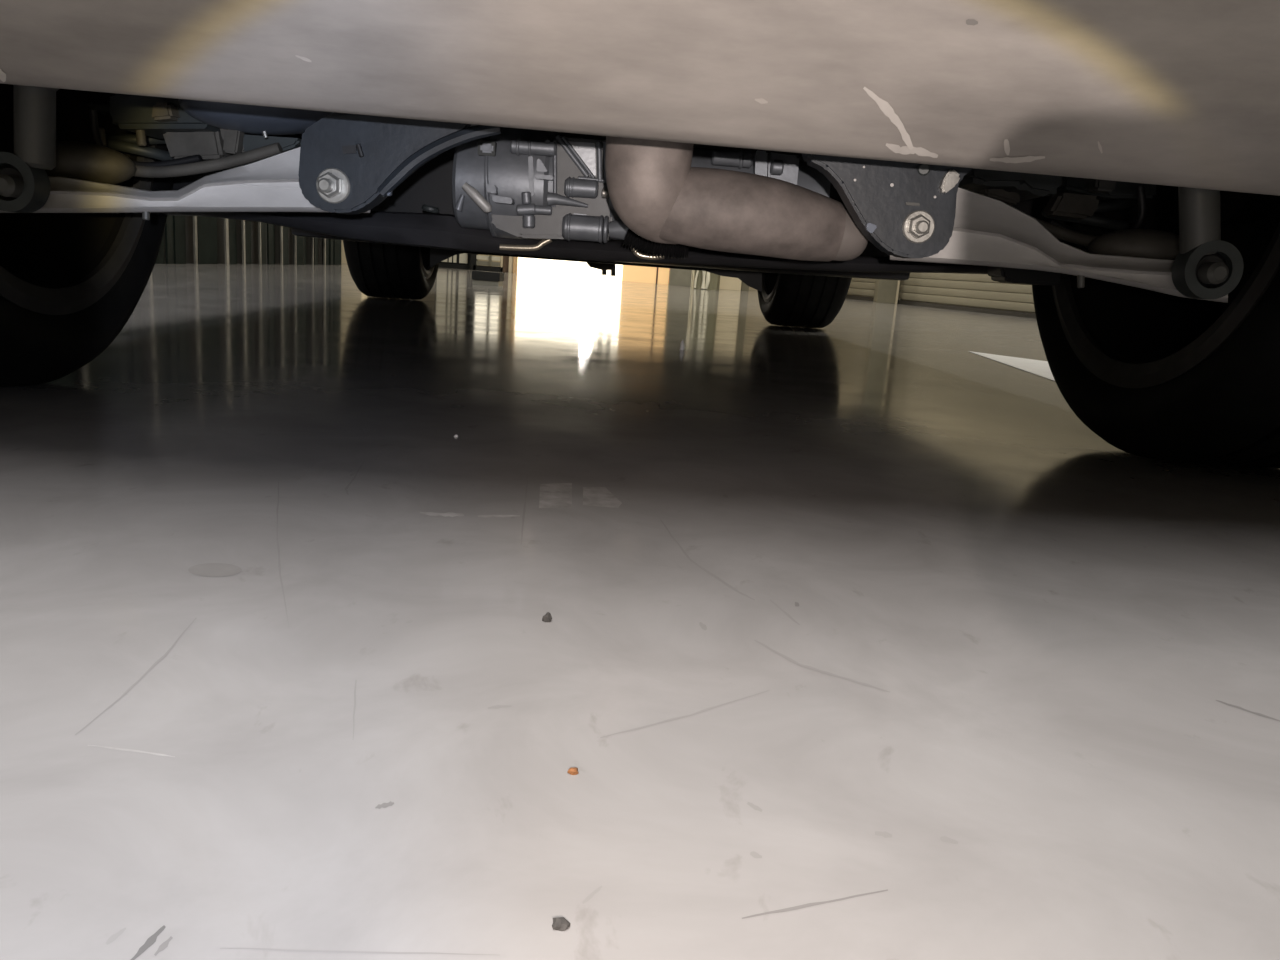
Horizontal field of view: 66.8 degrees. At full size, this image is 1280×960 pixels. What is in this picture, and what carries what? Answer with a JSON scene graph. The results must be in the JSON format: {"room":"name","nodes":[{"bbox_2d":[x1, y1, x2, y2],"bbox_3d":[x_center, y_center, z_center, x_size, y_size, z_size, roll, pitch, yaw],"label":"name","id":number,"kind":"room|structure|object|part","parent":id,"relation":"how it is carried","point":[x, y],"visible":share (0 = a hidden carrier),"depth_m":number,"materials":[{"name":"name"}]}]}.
{"room":"garage","nodes":[
{"label":"garage","id":0,"kind":"room"},
{"bbox_2d":[477,254,755,289],"bbox_3d":[0.347,-4.726,11.961,24.000,4.500,0.200,4,12,0],"label":"wall","id":1,"kind":"structure","parent":0,"point":[750,288],"depth_m":12.32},
{"bbox_2d":[0,263,1279,959],"bbox_3d":[0.030,-0.409,2.982,24.000,0.100,26.000,4,12,0],"label":"floor","id":2,"kind":"structure","parent":0,"point":[859,642],"depth_m":0.50,"materials":[{"name":"concrete"}]},
{"bbox_2d":[155,215,340,264],"bbox_3d":[-2.799,-2.578,6.340,0.180,2.281,5.000,4,12,0],"label":"wall","id":3,"kind":"structure","parent":2,"relation":"on","point":[186,239],"depth_m":6.82,"materials":[{"name":"grey paint"}]},
{"bbox_2d":[341,240,346,263],"bbox_3d":[-2.889,-3.615,9.800,0.248,2.800,0.200,4,12,0],"label":"post","id":4,"kind":"object","parent":2,"relation":"on","point":[343,257],"visible":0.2,"depth_m":9.98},
{"bbox_2d":[439,253,469,269],"bbox_3d":[-2.212,-3.554,11.845,0.433,1.900,0.410,4,12,0],"label":"locker","id":5,"kind":"object","parent":2,"relation":"on","point":[460,261],"visible":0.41,"depth_m":11.85,"materials":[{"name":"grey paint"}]},
{"bbox_3d":[-2.198,-3.522,11.657,0.037,1.780,0.030,4,12,0],"label":"door","id":6,"kind":"part","parent":5,"relation":"part of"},
{"bbox_3d":[-2.094,-3.514,11.657,0.098,1.780,0.030,4,12,0],"label":"door","id":7,"kind":"part","parent":5,"relation":"part of","materials":[{"name":"beige metal"}]},
{"bbox_2d":[472,271,504,285],"bbox_3d":[-0.983,-1.306,6.282,0.179,0.085,0.200,4,12,0],"label":"box","id":8,"kind":"object","parent":2,"relation":"on","point":[488,278],"visible":0.99,"depth_m":6.19,"materials":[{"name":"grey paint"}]},
{"bbox_2d":[470,254,508,272],"bbox_3d":[-1.743,-3.708,11.537,0.468,2.400,0.090,4,12,0],"label":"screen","id":9,"kind":"object","parent":2,"relation":"on","point":[474,264],"visible":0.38,"depth_m":11.75,"materials":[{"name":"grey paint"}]},
{"bbox_3d":[-1.939,-3.724,11.542,0.073,2.400,0.080,4,12,0],"label":"frame post","id":10,"kind":"part","parent":9,"relation":"part of","materials":[{"name":"grey paint"}]},
{"bbox_3d":[-1.841,-2.571,11.793,0.364,0.060,0.080,4,12,0],"label":"panel","id":11,"kind":"part","parent":9,"relation":"part of","materials":[{"name":"grey paint"}]},
{"bbox_3d":[-1.542,-3.695,11.542,0.067,2.400,0.080,4,12,0],"label":"frame post","id":12,"kind":"part","parent":9,"relation":"part of","materials":[{"name":"brown wood"}]},
{"bbox_2d":[542,612,551,621],"bbox_3d":[-0.050,0.074,0.523,0.005,0.005,0.005,4,12,0],"label":"grit speck","id":13,"kind":"object","parent":2,"relation":"on","point":[547,617],"visible":1,"depth_m":0.52},
{"bbox_2d":[552,917,569,930],"bbox_3d":[-0.023,0.130,0.284,0.005,0.002,0.005,4,12,0],"label":"lump","id":14,"kind":"object","parent":2,"relation":"on","point":[559,923],"visible":1,"depth_m":0.28,"materials":[{"name":"grey stone"}]},
{"bbox_2d":[567,767,578,774],"bbox_3d":[-0.025,0.111,0.369,0.004,0.002,0.004,4,12,0],"label":"crumb","id":15,"kind":"object","parent":2,"relation":"on","point":[573,770],"visible":1,"depth_m":0.37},
{"bbox_2d":[508,257,669,283],"bbox_3d":[-0.526,-3.722,11.423,1.928,2.650,0.150,4,12,0],"label":"lit doorway","id":16,"kind":"structure","parent":2,"relation":"on","point":[520,265],"depth_m":11.66,"materials":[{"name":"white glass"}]},
{"bbox_3d":[-1.468,-3.719,11.444,0.048,2.500,0.100,4,12,0],"label":"door post","id":17,"kind":"part","parent":16,"relation":"part of","materials":[{"name":"beige wood"}]},
{"bbox_3d":[-1.412,-3.708,11.414,0.050,2.500,0.100,4,12,0],"label":"door post","id":18,"kind":"part","parent":16,"relation":"part of","materials":[{"name":"beige wood"}]},
{"bbox_3d":[-0.758,-3.666,11.439,1.261,2.500,0.050,4,12,0],"label":"lit glass panel","id":19,"kind":"part","parent":16,"relation":"part of","materials":[{"name":"white glass"}]},
{"bbox_3d":[0.078,-3.604,11.439,0.406,2.500,0.050,4,12,0],"label":"tan glass panel","id":20,"kind":"part","parent":16,"relation":"part of","materials":[{"name":"beige glass"}]},
{"bbox_3d":[0.363,-3.579,11.419,0.134,2.500,0.050,4,12,0],"label":"tan glass panel","id":21,"kind":"part","parent":16,"relation":"part of","materials":[{"name":"beige glass"}]},
{"bbox_2d":[0,0,1279,467],"bbox_3d":[-0.048,-1.173,2.346,1.910,1.649,4.232,3,12,-3],"label":"car","id":22,"kind":"object","parent":2,"relation":"on","point":[1117,160],"visible":1,"depth_m":0.90,"materials":[{"name":"grey plastic"}]},
{"bbox_3d":[-0.526,-0.418,1.115,0.119,0.047,0.100,4,12,0],"label":"spring seat","id":23,"kind":"part","parent":22,"relation":"part of","materials":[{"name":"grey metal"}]},
{"bbox_3d":[-0.476,-0.304,0.985,0.434,0.090,0.100,4,12,0],"label":"control arm","id":24,"kind":"part","parent":22,"relation":"part of","materials":[{"name":"metal"}]},
{"bbox_3d":[-0.412,-0.410,1.063,0.175,0.059,0.140,3,12,-3],"label":"air tank","id":25,"kind":"part","parent":22,"relation":"part of","materials":[{"name":"black metal"}]},
{"bbox_2d":[316,168,350,203],"bbox_3d":[-0.285,-0.273,0.900,0.032,0.032,0.006,3,12,-3],"label":"bolt","id":26,"kind":"object","parent":22,"relation":"in","point":[345,183],"depth_m":0.90,"materials":[{"name":"silver metal"}]},
{"bbox_3d":[-0.693,-0.825,3.526,0.164,0.119,0.130,3,12,-3],"label":"arm","id":27,"kind":"part","parent":22,"relation":"part of","materials":[{"name":"black metal"}]},
{"bbox_3d":[-0.074,-0.404,1.220,0.041,0.040,0.010,4,12,0],"label":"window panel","id":28,"kind":"part","parent":22,"relation":"part of","materials":[{"name":"silver metal"}]},
{"bbox_2d":[291,228,909,280],"bbox_3d":[-0.111,-0.714,2.944,1.300,0.090,1.900,3,12,-3],"label":"tray","id":29,"kind":"object","parent":22,"relation":"on","point":[719,270],"depth_m":2.60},
{"bbox_3d":[0.315,-0.750,3.527,0.281,0.114,0.120,4,12,0],"label":"arm","id":30,"kind":"part","parent":22,"relation":"part of","materials":[{"name":"black metal"}]},
{"bbox_3d":[0.179,-0.393,1.237,0.039,0.040,0.050,4,12,0],"label":"plate","id":31,"kind":"part","parent":22,"relation":"part of","materials":[{"name":"metal"}]},
{"bbox_2d":[902,210,934,242],"bbox_3d":[0.261,-0.237,0.909,0.030,0.030,0.006,3,12,-3],"label":"bolt","id":32,"kind":"object","parent":22,"relation":"in","point":[909,237],"depth_m":0.91,"materials":[{"name":"silver metal"}]},
{"bbox_2d":[966,19,977,24],"bbox_3d":[0.196,-0.271,0.574,0.008,0.002,0.005,3,12,-3],"label":"light","id":33,"kind":"object","parent":22,"relation":"attached to","point":[970,21],"depth_m":0.57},
{"bbox_3d":[0.413,-0.346,1.110,0.111,0.042,0.090,4,12,0],"label":"spring seat","id":34,"kind":"part","parent":22,"relation":"part of","materials":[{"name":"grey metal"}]},
{"bbox_3d":[0.438,-0.241,0.984,0.396,0.097,0.100,4,12,0],"label":"control arm","id":35,"kind":"part","parent":22,"relation":"part of","materials":[{"name":"metal"}]},
{"bbox_2d":[669,268,691,286],"bbox_3d":[0.568,-3.551,11.130,0.264,2.600,0.080,4,12,0],"label":"panel","id":36,"kind":"object","parent":2,"relation":"on","point":[679,277],"visible":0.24,"depth_m":11.35,"materials":[{"name":"grey"}]},
{"bbox_2d":[680,340,684,349],"bbox_3d":[0.103,-0.326,2.340,0.013,0.025,0.011,4,12,0],"label":"bit","id":37,"kind":"object","parent":2,"relation":"on","point":[682,346],"visible":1,"depth_m":2.34,"materials":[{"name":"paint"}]},
{"bbox_2d":[691,270,719,290],"bbox_3d":[0.797,-3.558,9.838,0.299,3.200,0.320,4,12,0],"label":"column","id":38,"kind":"structure","parent":2,"relation":"on","point":[704,280],"depth_m":10.06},
{"bbox_2d":[719,276,741,290],"bbox_3d":[1.097,-3.228,10.768,0.244,2.200,0.050,4,12,0],"label":"board","id":39,"kind":"object","parent":2,"relation":"on","point":[726,283],"visible":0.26,"depth_m":10.96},
{"bbox_2d":[741,282,748,290],"bbox_3d":[1.329,-3.683,11.048,0.087,3.000,0.200,4,12,0],"label":"pillar","id":40,"kind":"structure","parent":2,"relation":"on","point":[744,287],"depth_m":11.27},
{"bbox_2d":[873,279,902,303],"bbox_3d":[2.735,-3.963,9.528,0.314,4.400,0.165,4,12,0],"label":"steel column","id":41,"kind":"structure","parent":2,"relation":"on","point":[886,291],"depth_m":9.90,"materials":[{"name":"grey metal"}]},
{"bbox_2d":[969,351,1054,380],"bbox_3d":[1.124,-0.255,2.411,0.449,0.001,1.406,4,12,0],"label":"floor marking","id":42,"kind":"object","parent":2,"relation":"on","point":[1038,367],"depth_m":2.71,"materials":[{"name":"white paint"}]},
{"bbox_2d":[847,273,1034,312],"bbox_3d":[4.040,-3.192,6.232,0.230,4.500,12.246,0,13,-18],"label":"garage door","id":43,"kind":"structure","parent":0,"point":[966,290],"depth_m":9.07,"materials":[{"name":"beige"}]},
{"bbox_2d":[846,295,1035,318],"bbox_3d":[3.776,-1.020,6.676,0.040,0.040,12.245,0,13,-18],"label":"baseboard","id":44,"kind":"structure","parent":43,"relation":"attached to","point":[922,304],"depth_m":9.04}
]}

